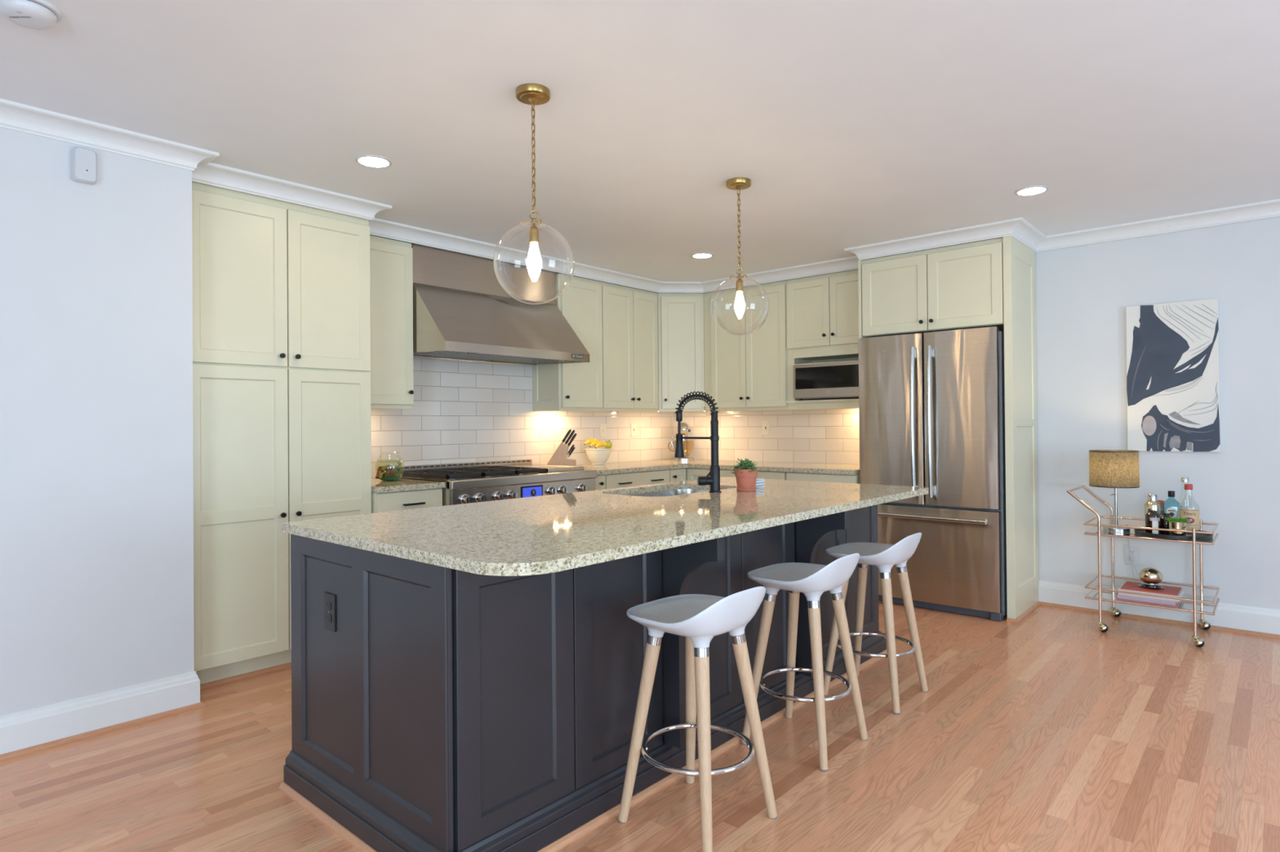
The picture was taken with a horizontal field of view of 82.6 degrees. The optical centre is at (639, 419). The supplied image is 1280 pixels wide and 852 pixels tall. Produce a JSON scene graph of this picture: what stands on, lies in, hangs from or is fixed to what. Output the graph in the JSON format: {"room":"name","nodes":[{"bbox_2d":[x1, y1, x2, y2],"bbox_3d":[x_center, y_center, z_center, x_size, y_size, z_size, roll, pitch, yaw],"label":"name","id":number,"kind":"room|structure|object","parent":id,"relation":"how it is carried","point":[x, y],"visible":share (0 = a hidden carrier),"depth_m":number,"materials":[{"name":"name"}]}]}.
{"room":"kitchen","nodes":[
{"label":"kitchen","id":0,"kind":"room"},
{"bbox_2d":[0,127,194,715],"bbox_3d":[-3.303,0.044,1.819,0.140,2.450,3.855,-1,0,41],"label":"wall","id":1,"kind":"structure","parent":0,"point":[96,445],"depth_m":2.94,"materials":[{"name":"paint"}]},
{"bbox_2d":[71,146,97,184],"bbox_3d":[-2.224,-1.017,2.917,0.044,0.137,0.081,-1,0,41],"label":"sensor","id":2,"kind":"object","parent":1,"relation":"attached to","point":[83,161],"visible":1,"depth_m":2.90,"materials":[{"name":"white plastic"}]},
{"bbox_2d":[0,671,199,755],"bbox_3d":[-3.255,1.190,1.891,0.223,0.158,3.723,-1,0,41],"label":"baseboard","id":3,"kind":"structure","parent":1,"relation":"attached to","point":[32,727],"depth_m":2.93,"materials":[{"name":"paint"}]},
{"bbox_2d":[0,701,205,761],"bbox_3d":[-3.243,1.259,1.891,0.239,0.020,3.739,-1,0,41],"label":"trim","id":4,"kind":"structure","parent":1,"relation":"attached to","point":[54,744],"depth_m":2.92,"materials":[{"name":"brown wood"}]},
{"bbox_2d":[0,97,219,171],"bbox_3d":[-3.210,-1.141,1.892,0.238,0.080,3.788,-1,0,41],"label":"trim","id":5,"kind":"structure","parent":1,"relation":"attached to","point":[15,116],"depth_m":2.94,"materials":[{"name":"paint"}]},
{"bbox_2d":[0,0,1279,293],"bbox_3d":[0.266,-1.262,1.665,7.280,0.100,8.350,-1,0,41],"label":"ceiling","id":6,"kind":"structure","parent":0,"point":[851,123],"depth_m":2.79,"materials":[{"name":"paint"}]},
{"bbox_2d":[0,0,62,30],"bbox_3d":[-1.765,-1.169,2.099,0.160,0.046,0.160,-1,0,41],"label":"smoke detector","id":7,"kind":"object","parent":6,"relation":"attached to","point":[40,15],"visible":1,"depth_m":2.08,"materials":[{"name":"white plastic"}]},
{"bbox_2d":[354,154,392,168],"bbox_3d":[-1.223,-1.186,3.347,0.164,0.006,0.164,-1,0,41],"label":"recessed light","id":8,"kind":"object","parent":6,"relation":"in","point":[366,160],"visible":1,"depth_m":3.34,"materials":[{"name":"white plastic"}]},
{"bbox_2d":[358,156,388,166],"bbox_3d":[-1.223,-1.186,3.347,0.134,0.001,0.134,-1,0,41],"label":"diffuser","id":9,"kind":"object","parent":8,"relation":"attached to","point":[369,161],"depth_m":3.35,"materials":[{"name":"white plastic"}]},
{"bbox_2d":[493,83,574,304],"bbox_3d":[-0.387,-0.811,2.656,0.294,0.778,0.294,-1,0,41],"label":"pendant light","id":10,"kind":"object","parent":6,"relation":"hanging from","point":[533,94],"visible":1,"depth_m":2.64,"materials":[{"name":"gold metal"}]},
{"bbox_2d":[528,225,539,244],"bbox_3d":[-0.386,-0.675,2.655,0.039,0.062,0.039,-1,0,41],"label":"socket","id":11,"kind":"object","parent":10,"relation":"attached to","point":[533,231],"depth_m":2.64,"materials":[{"name":"gold metal"}]},
{"bbox_2d":[690,253,713,258],"bbox_3d":[0.450,-1.188,5.272,0.164,0.006,0.164,-1,0,41],"label":"recessed light","id":12,"kind":"object","parent":6,"relation":"in","point":[700,255],"visible":1,"depth_m":5.27,"materials":[{"name":"white plastic"}]},
{"bbox_2d":[693,253,711,257],"bbox_3d":[0.450,-1.187,5.272,0.134,0.001,0.134,-1,0,41],"label":"diffuser","id":13,"kind":"object","parent":12,"relation":"attached to","point":[700,255],"depth_m":5.28,"materials":[{"name":"white plastic"}]},
{"bbox_2d":[710,177,769,336],"bbox_3d":[0.499,-0.812,3.665,0.294,0.778,0.294,-1,0,41],"label":"pendant light","id":14,"kind":"object","parent":6,"relation":"hanging from","point":[737,184],"visible":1,"depth_m":3.65,"materials":[{"name":"gold metal"}]},
{"bbox_2d":[735,279,743,292],"bbox_3d":[0.500,-0.676,3.664,0.039,0.062,0.039,-1,0,41],"label":"socket","id":15,"kind":"object","parent":14,"relation":"attached to","point":[739,283],"depth_m":3.65,"materials":[{"name":"gold metal"}]},
{"bbox_2d":[1014,185,1048,195],"bbox_3d":[2.070,-1.210,3.851,0.164,0.006,0.164,-1,0,41],"label":"recessed light","id":16,"kind":"object","parent":6,"relation":"in","point":[1037,189],"visible":1,"depth_m":3.85,"materials":[{"name":"white plastic"}]},
{"bbox_2d":[1017,187,1045,195],"bbox_3d":[2.070,-1.210,3.851,0.134,0.001,0.134,-1,0,41],"label":"diffuser","id":17,"kind":"object","parent":16,"relation":"attached to","point":[1032,190],"depth_m":3.86,"materials":[{"name":"white plastic"}]},
{"bbox_2d":[0,600,1279,851],"bbox_3d":[0.286,1.263,1.649,7.280,0.050,8.350,-1,0,41],"label":"floor","id":18,"kind":"structure","parent":0,"point":[1049,731],"depth_m":2.61,"materials":[{"name":"brown wood"}]},
{"bbox_2d":[191,181,371,689],"bbox_3d":[-2.002,0.047,3.861,0.646,2.448,0.922,-1,0,41],"label":"pantry cabinet","id":19,"kind":"object","parent":18,"relation":"on","point":[282,424],"visible":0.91,"depth_m":3.61,"materials":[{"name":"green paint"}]},
{"bbox_2d":[191,162,391,221],"bbox_3d":[-1.842,-1.141,3.773,0.368,0.080,1.008,-1,0,41],"label":"trim","id":20,"kind":"structure","parent":19,"relation":"attached to","point":[211,174],"depth_m":3.64,"materials":[{"name":"paint"}]},
{"bbox_2d":[371,488,442,513],"bbox_3d":[-1.529,0.838,4.347,0.689,0.866,0.419,-1,0,41],"label":"base cabinet","id":21,"kind":"object","parent":18,"relation":"on","point":[425,498],"visible":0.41,"depth_m":4.12,"materials":[{"name":"beige paint"}]},
{"bbox_2d":[371,478,445,493],"bbox_3d":[-1.537,0.387,4.352,0.674,0.032,0.423,-1,0,41],"label":"countertop","id":22,"kind":"structure","parent":21,"relation":"on","point":[378,486],"depth_m":4.18,"materials":[{"name":"stone"}]},
{"bbox_2d":[374,452,404,480],"bbox_3d":[-1.527,0.284,4.439,0.174,0.174,0.170,0,0,-24],"label":"bowl","id":23,"kind":"object","parent":22,"relation":"on","point":[391,475],"visible":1,"depth_m":4.39,"materials":[{"name":"clear glass"}]},
{"bbox_2d":[395,462,401,475],"bbox_3d":[-1.474,0.301,4.460,0.034,0.090,0.039,-1,0,41],"label":"plant","id":24,"kind":"object","parent":23,"relation":"on","point":[400,464],"depth_m":4.46,"materials":[{"name":"green plant"}]},
{"bbox_2d":[391,459,596,506],"bbox_3d":[-0.950,0.785,4.924,0.785,0.968,1.200,-1,0,41],"label":"range","id":25,"kind":"object","parent":18,"relation":"on","point":[488,481],"visible":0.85,"depth_m":4.72,"materials":[{"name":"metal"}]},
{"bbox_2d":[401,469,585,482],"bbox_3d":[-0.984,0.366,4.953,0.640,0.008,1.200,-1,0,41],"label":"cooktop","id":26,"kind":"object","parent":25,"relation":"in","point":[405,476],"depth_m":4.61,"materials":[{"name":"metal"}]},
{"bbox_2d":[279,504,887,851],"bbox_3d":[0.107,0.815,3.135,1.219,0.868,2.756,-1,0,41],"label":"kitchen island","id":27,"kind":"object","parent":18,"relation":"on","point":[444,709],"visible":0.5,"depth_m":2.21,"materials":[{"name":"paint"}]},
{"bbox_2d":[324,591,335,631],"bbox_3d":[-0.995,0.616,2.335,0.072,0.117,0.008,-1,0,41],"label":"wall outlet","id":28,"kind":"object","parent":27,"relation":"attached to","point":[329,599],"visible":1,"depth_m":2.33,"materials":[{"name":"black plastic"}]},
{"bbox_2d":[325,601,331,610],"bbox_3d":[-0.997,0.597,2.333,0.033,0.027,0.003,-1,0,41],"label":"receptacle","id":29,"kind":"object","parent":28,"relation":"attached to","point":[328,604],"depth_m":2.33,"materials":[{"name":"black plastic"}]},
{"bbox_2d":[325,613,331,622],"bbox_3d":[-0.997,0.636,2.333,0.033,0.027,0.003,-1,0,41],"label":"receptacle","id":30,"kind":"object","parent":28,"relation":"attached to","point":[328,616],"depth_m":2.33,"materials":[{"name":"black plastic"}]},
{"bbox_2d":[281,477,928,576],"bbox_3d":[0.112,0.366,3.112,1.270,0.030,2.677,-1,0,41],"label":"island countertop","id":31,"kind":"structure","parent":27,"relation":"on","point":[541,535],"depth_m":2.48,"materials":[{"name":"stone"}]},
{"bbox_2d":[626,488,710,497],"bbox_3d":[0.162,0.494,3.696,0.450,0.218,0.765,-1,0,41],"label":"sink","id":32,"kind":"object","parent":31,"relation":"in","point":[679,491],"visible":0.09,"depth_m":4.01,"materials":[{"name":"metal"}]},
{"bbox_2d":[671,391,721,493],"bbox_3d":[0.263,0.106,3.591,0.285,0.494,0.109,-1,0,41],"label":"kitchen faucet","id":33,"kind":"object","parent":31,"relation":"on","point":[713,480],"visible":1,"depth_m":3.53,"materials":[{"name":"black metal"}]},
{"bbox_2d":[730,457,757,491],"bbox_3d":[0.527,0.269,3.584,0.128,0.160,0.146,0,0,-18],"label":"potted succulent","id":34,"kind":"object","parent":31,"relation":"on","point":[745,474],"visible":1,"depth_m":3.55,"materials":[{"name":"orange ceramic"}]},
{"bbox_2d":[734,468,757,491],"bbox_3d":[0.523,0.295,3.590,0.114,0.108,0.114,-1,0,41],"label":"pot","id":35,"kind":"object","parent":34,"relation":"attached to","point":[746,478],"depth_m":3.55,"materials":[{"name":"ceramic"}]},
{"bbox_2d":[755,478,764,487],"bbox_3d":[0.622,0.329,3.796,0.045,0.042,0.041,0,0,0],"label":"box","id":36,"kind":"object","parent":31,"relation":"on","point":[759,482],"visible":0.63,"depth_m":3.78,"materials":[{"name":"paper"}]},
{"bbox_2d":[595,475,605,490],"bbox_3d":[-0.534,0.837,5.477,0.686,0.866,0.159,-1,0,41],"label":"base cabinet","id":37,"kind":"object","parent":18,"relation":"on","point":[600,482],"visible":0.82,"depth_m":5.28,"materials":[{"name":"beige paint"}]},
{"bbox_2d":[604,469,669,488],"bbox_3d":[-0.233,0.836,5.816,0.689,0.866,0.743,-1,0,41],"label":"base cabinet","id":38,"kind":"object","parent":18,"relation":"on","point":[655,477],"visible":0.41,"depth_m":5.59,"materials":[{"name":"beige paint"}]},
{"bbox_2d":[667,467,710,482],"bbox_3d":[0.410,0.784,6.325,0.974,0.766,0.864,-1,0,41],"label":"base cabinet","id":39,"kind":"object","parent":18,"relation":"on","point":[686,473],"visible":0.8,"depth_m":5.99,"materials":[{"name":"beige paint"}]},
{"bbox_2d":[576,458,859,475],"bbox_3d":[0.542,0.378,5.600,2.138,0.032,1.776,-1,0,41],"label":"countertop","id":40,"kind":"structure","parent":39,"relation":"on","point":[668,464],"depth_m":5.72,"materials":[{"name":"stone"}]},
{"bbox_2d":[546,442,576,466],"bbox_3d":[-0.614,0.273,5.612,0.240,0.196,0.090,0,0,-4],"label":"knife block","id":41,"kind":"object","parent":40,"relation":"on","point":[559,457],"visible":0.75,"depth_m":5.57,"materials":[{"name":"brown wood"}]},
{"bbox_2d":[561,429,571,444],"bbox_3d":[-0.565,0.129,5.586,0.080,0.112,0.021,0,0,-3],"label":"kitchen knife","id":42,"kind":"object","parent":41,"relation":"in","point":[570,430],"visible":1,"depth_m":5.58,"materials":[{"name":"metal"}]},
{"bbox_2d":[564,430,574,445],"bbox_3d":[-0.541,0.138,5.585,0.085,0.121,0.022,0,0,-4],"label":"kitchen knife","id":43,"kind":"object","parent":41,"relation":"in","point":[571,435],"visible":1,"depth_m":5.58,"materials":[{"name":"metal"}]},
{"bbox_2d":[566,434,576,447],"bbox_3d":[-0.525,0.160,5.590,0.074,0.104,0.021,0,0,-4],"label":"kitchen knife","id":44,"kind":"object","parent":41,"relation":"in","point":[574,435],"visible":1,"depth_m":5.58,"materials":[{"name":"metal"}]},
{"bbox_2d":[584,448,611,465],"bbox_3d":[-0.345,0.303,6.003,0.224,0.134,0.224,-1,0,41],"label":"fruit bowl","id":45,"kind":"object","parent":40,"relation":"on","point":[597,456],"visible":1,"depth_m":5.93,"materials":[{"name":"white ceramic"}]},
{"bbox_2d":[583,438,597,444],"bbox_3d":[-0.395,0.182,6.002,0.136,0.054,0.043,0,0,-14],"label":"banana","id":46,"kind":"object","parent":45,"relation":"in","point":[590,441],"visible":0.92,"depth_m":5.99,"materials":[{"name":"yellow food"}]},
{"bbox_2d":[589,440,602,447],"bbox_3d":[-0.351,0.199,5.987,0.136,0.054,0.040,0,0,-17],"label":"banana","id":47,"kind":"object","parent":45,"relation":"in","point":[595,442],"visible":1,"depth_m":5.96,"materials":[{"name":"yellow food"}]},
{"bbox_2d":[595,442,606,448],"bbox_3d":[-0.309,0.210,5.981,0.136,0.053,0.041,0,0,-24],"label":"banana","id":48,"kind":"object","parent":45,"relation":"in","point":[600,444],"visible":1,"depth_m":5.96,"materials":[{"name":"yellow food"}]},
{"bbox_2d":[604,440,612,448],"bbox_3d":[-0.262,0.203,6.010,0.070,0.074,0.070,-1,0,41],"label":"pear","id":49,"kind":"object","parent":45,"relation":"in","point":[609,444],"visible":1,"depth_m":5.99,"materials":[{"name":"green food"}]},
{"bbox_2d":[672,422,693,461],"bbox_3d":[0.392,0.196,6.635,0.272,0.345,0.282,-1,0,41],"label":"stand mixer","id":50,"kind":"object","parent":40,"relation":"on","point":[685,429],"visible":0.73,"depth_m":6.55,"materials":[{"name":"silver metal"}]},
{"bbox_2d":[672,444,693,458],"bbox_3d":[0.386,0.268,6.586,0.216,0.159,0.201,-1,0,41],"label":"bowl","id":51,"kind":"object","parent":50,"relation":"on","point":[685,446],"depth_m":6.68,"materials":[{"name":"clear glass"}]},
{"bbox_2d":[617,586,777,851],"bbox_3d":[0.178,0.873,2.269,0.376,0.740,0.376,-1,-1,43],"label":"bar stool","id":52,"kind":"object","parent":18,"relation":"on","point":[698,618],"visible":1,"depth_m":2.25,"materials":[{"name":"white plastic"}]},
{"bbox_2d":[720,469,786,479],"bbox_3d":[1.064,0.826,5.869,0.604,0.866,0.689,-1,0,41],"label":"base cabinet","id":53,"kind":"object","parent":18,"relation":"on","point":[723,473],"visible":0.02,"depth_m":5.56,"materials":[{"name":"beige paint"}]},
{"bbox_2d":[741,553,867,772],"bbox_3d":[0.634,0.873,2.816,0.376,0.740,0.376,-1,0,41],"label":"bar stool","id":54,"kind":"object","parent":18,"relation":"on","point":[812,580],"visible":0.98,"depth_m":2.79,"materials":[{"name":"white plastic"}]},
{"bbox_2d":[786,471,859,484],"bbox_3d":[1.502,0.820,5.481,0.550,0.866,0.689,-1,0,41],"label":"base cabinet","id":55,"kind":"object","parent":18,"relation":"on","point":[808,477],"visible":0.02,"depth_m":5.23,"materials":[{"name":"beige paint"}]},
{"bbox_2d":[823,533,928,715],"bbox_3d":[1.064,0.873,3.313,0.376,0.740,0.376,-1,0,41],"label":"bar stool","id":56,"kind":"object","parent":18,"relation":"on","point":[884,557],"visible":0.85,"depth_m":3.28,"materials":[{"name":"white plastic"}]},
{"bbox_2d":[857,326,1007,622],"bbox_3d":[2.045,0.339,4.963,0.902,1.812,0.712,-1,0,41],"label":"refrigerator","id":57,"kind":"object","parent":18,"relation":"on","point":[931,405],"visible":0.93,"depth_m":4.67,"materials":[{"name":"metal"}]},
{"bbox_2d":[857,235,1039,618],"bbox_3d":[2.099,0.059,5.001,0.989,2.372,0.617,-1,0,41],"label":"refrigerator surround","id":58,"kind":"object","parent":18,"relation":"on","point":[987,283],"visible":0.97,"depth_m":4.71,"materials":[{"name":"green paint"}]},
{"bbox_2d":[1066,485,1219,647],"bbox_3d":[2.957,0.825,4.288,0.690,0.815,0.488,-1,0,41],"label":"bar cart","id":59,"kind":"object","parent":18,"relation":"on","point":[1193,603],"visible":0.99,"depth_m":4.22,"materials":[{"name":"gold metal"}]},
{"bbox_2d":[1088,449,1139,582],"bbox_3d":[2.904,0.657,4.382,0.487,0.949,0.253,0,0,-36],"label":"table lamp","id":60,"kind":"object","parent":59,"relation":"on","point":[1108,468],"visible":0.89,"depth_m":4.23,"materials":[{"name":"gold metal"}]},
{"bbox_2d":[1115,592,1179,607],"bbox_3d":[2.938,1.024,4.210,0.286,0.026,0.231,-1,0,41],"label":"book","id":61,"kind":"object","parent":59,"relation":"on","point":[1138,599],"visible":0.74,"depth_m":4.12,"materials":[{"name":"paper"}]},
{"bbox_2d":[1118,582,1184,602],"bbox_3d":[2.958,0.995,4.216,0.288,0.030,0.254,-1,0,41],"label":"book","id":62,"kind":"object","parent":61,"relation":"on","point":[1181,593],"visible":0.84,"depth_m":4.13,"materials":[{"name":"paper"}]},
{"bbox_2d":[1120,581,1181,595],"bbox_3d":[2.954,0.975,4.212,0.264,0.008,0.225,-1,0,41],"label":"book","id":63,"kind":"object","parent":62,"relation":"on","point":[1168,590],"visible":0.89,"depth_m":4.18,"materials":[{"name":"paper"}]},
{"bbox_2d":[1137,567,1164,590],"bbox_3d":[2.958,0.914,4.219,0.128,0.114,0.128,-1,0,41],"label":"orb","id":64,"kind":"object","parent":63,"relation":"on","point":[1151,577],"visible":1,"depth_m":4.18,"materials":[{"name":"gold metal"}]},
{"bbox_2d":[1085,525,1217,542],"bbox_3d":[2.989,0.664,4.263,0.587,0.006,0.429,-1,0,41],"label":"glass shelf","id":65,"kind":"object","parent":59,"relation":"attached to","point":[1093,531],"depth_m":4.16,"materials":[{"name":"glass"}]},
{"bbox_2d":[1086,584,1217,613],"bbox_3d":[2.992,1.040,4.261,0.587,0.006,0.429,-1,0,41],"label":"glass shelf","id":66,"kind":"object","parent":59,"relation":"attached to","point":[1106,596],"depth_m":4.15,"materials":[{"name":"clear glass"}]},
{"bbox_2d":[1133,528,1213,540],"bbox_3d":[3.038,0.648,4.155,0.364,0.022,0.364,-1,0,41],"label":"round tray","id":67,"kind":"object","parent":59,"relation":"on","point":[1139,531],"visible":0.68,"depth_m":4.04,"materials":[{"name":"black"}]},
{"bbox_2d":[1145,510,1160,534],"bbox_3d":[2.920,0.586,4.148,0.072,0.138,0.073,-1,0,41],"label":"bottle","id":68,"kind":"object","parent":67,"relation":"on","point":[1153,519],"visible":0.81,"depth_m":4.12,"materials":[{"name":"brown glass"}]},
{"bbox_2d":[1144,493,1161,519],"bbox_3d":[2.991,0.544,4.250,0.082,0.222,0.082,-1,0,41],"label":"cocktail shaker","id":69,"kind":"object","parent":67,"relation":"on","point":[1152,504],"visible":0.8,"depth_m":4.23,"materials":[{"name":"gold metal"}]},
{"bbox_2d":[1144,505,1161,519],"bbox_3d":[2.991,0.578,4.250,0.082,0.154,0.082,-1,0,41],"label":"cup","id":70,"kind":"object","parent":69,"relation":"on","point":[1147,508],"depth_m":4.22,"materials":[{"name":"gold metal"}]},
{"bbox_2d":[1157,500,1164,515],"bbox_3d":[3.053,0.561,4.276,0.041,0.188,0.041,-1,0,41],"label":"bottle","id":71,"kind":"object","parent":67,"relation":"on","point":[1161,502],"visible":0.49,"depth_m":4.26,"materials":[{"name":"glass"}]},
{"bbox_2d":[1160,513,1172,535],"bbox_3d":[3.000,0.594,4.152,0.068,0.120,0.068,-1,0,41],"label":"bottle","id":72,"kind":"object","parent":67,"relation":"on","point":[1164,523],"visible":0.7,"depth_m":4.13,"materials":[{"name":"brown glass"}]},
{"bbox_2d":[1160,490,1181,518],"bbox_3d":[3.072,0.533,4.210,0.098,0.242,0.063,-1,0,36],"label":"bottle","id":73,"kind":"object","parent":67,"relation":"on","point":[1172,512],"visible":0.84,"depth_m":4.19,"materials":[{"name":"blue glass"}]},
{"bbox_2d":[1168,510,1175,516],"bbox_3d":[3.054,0.538,4.185,0.034,0.035,0.001,-1,0,36],"label":"print","id":74,"kind":"object","parent":73,"relation":"attached to","point":[1171,513],"depth_m":4.18},
{"bbox_2d":[1165,516,1188,536],"bbox_3d":[2.982,0.597,4.044,0.101,0.115,0.100,0,0,3],"label":"potted plant","id":75,"kind":"object","parent":67,"relation":"on","point":[1173,523],"visible":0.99,"depth_m":4.02,"materials":[{"name":"green plant"}]},
{"bbox_2d":[1177,477,1192,502],"bbox_3d":[3.158,0.494,4.219,0.068,0.318,0.068,-1,0,41],"label":"bottle","id":76,"kind":"object","parent":67,"relation":"on","point":[1182,479],"visible":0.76,"depth_m":4.21,"materials":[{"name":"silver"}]},
{"bbox_2d":[1177,484,1199,536],"bbox_3d":[3.101,0.509,4.117,0.099,0.290,0.103,-1,0,41],"label":"bottle","id":77,"kind":"object","parent":67,"relation":"on","point":[1193,516],"visible":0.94,"depth_m":4.08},
{"bbox_2d":[706,216,1279,609],"bbox_3d":[2.992,0.011,4.732,7.280,2.450,0.146,-1,0,41],"label":"wall","id":78,"kind":"structure","parent":0,"point":[1083,293],"depth_m":4.45,"materials":[{"name":"paint"}]},
{"bbox_2d":[368,217,859,293],"bbox_3d":[-0.212,-1.143,5.432,3.595,0.080,1.446,0,0,-18],"label":"trim","id":79,"kind":"structure","parent":78,"relation":"attached to","point":[378,227],"depth_m":5.47,"materials":[{"name":"paint"}]},
{"bbox_2d":[657,293,705,412],"bbox_3d":[0.344,-0.585,6.564,0.587,1.035,0.592,-1,0,41],"label":"upper cabinet","id":80,"kind":"object","parent":78,"relation":"attached to","point":[681,343],"visible":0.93,"depth_m":6.34,"materials":[{"name":"beige paint"}]},
{"bbox_2d":[703,280,788,411],"bbox_3d":[0.958,-0.593,6.194,0.819,1.035,0.377,-1,0,41],"label":"upper cabinet","id":81,"kind":"object","parent":78,"relation":"attached to","point":[748,372],"visible":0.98,"depth_m":6.04,"materials":[{"name":"beige paint"}]},
{"bbox_2d":[673,408,859,464],"bbox_3d":[1.139,0.121,6.265,2.163,0.520,0.008,-1,0,41],"label":"tiled wall","id":82,"kind":"structure","parent":78,"relation":"attached to","point":[819,436],"depth_m":6.20,"materials":[{"name":"white tile"}]},
{"bbox_2d":[762,420,769,435],"bbox_3d":[1.088,0.071,6.299,0.072,0.125,0.010,-1,0,41],"label":"light switch","id":83,"kind":"object","parent":82,"relation":"attached to","point":[766,424],"visible":1,"depth_m":6.29,"materials":[{"name":"beige plastic"}]},
{"bbox_2d":[786,269,858,409],"bbox_3d":[1.531,-0.601,5.673,0.733,1.035,0.355,-1,0,41],"label":"upper cabinet","id":84,"kind":"object","parent":78,"relation":"attached to","point":[823,310],"visible":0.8,"depth_m":5.61,"materials":[{"name":"beige paint"}]},
{"bbox_2d":[786,398,858,403],"bbox_3d":[1.545,-0.144,5.681,0.733,0.020,0.326,-1,0,41],"label":"shelf","id":85,"kind":"object","parent":84,"relation":"attached to","point":[789,400],"depth_m":5.59,"materials":[{"name":"beige paint"}]},
{"bbox_2d":[793,360,858,400],"bbox_3d":[1.538,-0.294,5.631,0.594,0.280,0.362,-1,0,41],"label":"microwave oven","id":86,"kind":"object","parent":84,"relation":"in","point":[833,380],"visible":0.77,"depth_m":5.51,"materials":[{"name":"silver metal"}]},
{"bbox_2d":[844,217,1045,260],"bbox_3d":[2.080,-1.165,4.984,1.136,0.080,0.673,-1,0,41],"label":"trim","id":87,"kind":"structure","parent":78,"relation":"attached to","point":[1020,229],"depth_m":4.70,"materials":[{"name":"paint"}]},
{"bbox_2d":[1006,601,1040,623],"bbox_3d":[2.469,1.230,4.676,0.061,0.020,0.590,-1,0,41],"label":"trim","id":88,"kind":"structure","parent":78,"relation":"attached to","point":[1037,605],"depth_m":4.58,"materials":[{"name":"brown wood"}]},
{"bbox_2d":[1124,544,1141,565],"bbox_3d":[3.078,0.846,4.554,0.085,0.125,0.008,-1,0,41],"label":"wall outlet","id":89,"kind":"object","parent":78,"relation":"attached to","point":[1135,549],"visible":1,"depth_m":4.55,"materials":[{"name":"white plastic"}]},
{"bbox_2d":[1128,550,1135,554],"bbox_3d":[3.076,0.827,4.552,0.033,0.027,0.003,-1,0,41],"label":"receptacle","id":90,"kind":"object","parent":89,"relation":"attached to","point":[1132,552],"depth_m":4.55,"materials":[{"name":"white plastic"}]},
{"bbox_2d":[1035,199,1279,252],"bbox_3d":[4.079,-1.190,3.612,3.843,0.080,0.083,-1,0,41],"label":"trim","id":91,"kind":"structure","parent":78,"relation":"attached to","point":[1271,208],"depth_m":4.41,"materials":[{"name":"paint"}]},
{"bbox_2d":[1038,580,1279,635],"bbox_3d":[4.122,1.141,3.625,3.843,0.158,0.018,-1,0,41],"label":"baseboard","id":92,"kind":"structure","parent":78,"relation":"attached to","point":[1267,620],"depth_m":4.39,"materials":[{"name":"paint"}]},
{"bbox_2d":[1040,601,1279,639],"bbox_3d":[4.112,1.210,3.612,3.843,0.020,0.016,-1,0,41],"label":"trim","id":93,"kind":"structure","parent":78,"relation":"attached to","point":[1059,606],"depth_m":4.42,"materials":[{"name":"brown wood"}]},
{"bbox_2d":[1125,297,1220,452],"bbox_3d":[3.217,-0.258,4.409,0.453,0.900,0.037,-1,0,41],"label":"abstract painting","id":94,"kind":"object","parent":78,"relation":"attached to","point":[1173,351],"visible":1,"depth_m":4.38,"materials":[{"name":"white paper"}]},
{"bbox_3d":[-1.254,0.049,5.313,0.146,2.450,4.895,-1,0,41],"label":"wall","id":95,"kind":"structure","parent":0,"visible":0},
{"bbox_2d":[411,243,589,366],"bbox_3d":[-1.003,-0.756,4.988,0.656,0.700,1.202,-1,0,41],"label":"range hood","id":96,"kind":"object","parent":95,"relation":"attached to","point":[462,313],"visible":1,"depth_m":4.84,"materials":[{"name":"metal"}]},
{"bbox_2d":[370,357,674,478],"bbox_3d":[-0.803,-0.027,5.708,0.008,0.840,3.414,-1,0,41],"label":"tiled wall","id":97,"kind":"structure","parent":95,"relation":"attached to","point":[461,411],"depth_m":5.35,"materials":[{"name":"white tile"}]},
{"bbox_2d":[369,235,413,408],"bbox_3d":[-1.669,-0.582,4.476,0.377,1.035,0.432,-1,0,41],"label":"upper cabinet","id":98,"kind":"object","parent":97,"relation":"attached to","point":[391,261],"visible":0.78,"depth_m":4.43,"materials":[{"name":"beige paint"}]},
{"bbox_2d":[532,273,602,411],"bbox_3d":[-0.564,-0.583,5.727,0.377,1.035,0.454,-1,0,41],"label":"upper cabinet","id":99,"kind":"object","parent":97,"relation":"attached to","point":[563,387],"visible":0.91,"depth_m":5.62,"materials":[{"name":"beige paint"}]},
{"bbox_2d":[600,423,606,437],"bbox_3d":[-0.314,0.093,6.245,0.012,0.117,0.075,-1,0,41],"label":"light switch","id":100,"kind":"object","parent":97,"relation":"attached to","point":[602,426],"visible":1,"depth_m":6.24,"materials":[{"name":"beige plastic"}]},
{"bbox_2d":[600,281,658,412],"bbox_3d":[-0.179,-0.583,6.162,0.377,1.035,0.703,-1,0,41],"label":"upper cabinet","id":101,"kind":"object","parent":97,"relation":"attached to","point":[629,315],"visible":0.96,"depth_m":6.03,"materials":[{"name":"beige paint"}]},
{"bbox_2d":[630,422,636,436],"bbox_3d":[-0.055,0.090,6.541,0.010,0.120,0.078,-1,0,41],"label":"light switch","id":102,"kind":"object","parent":97,"relation":"attached to","point":[633,425],"visible":1,"depth_m":6.54,"materials":[{"name":"beige plastic"}]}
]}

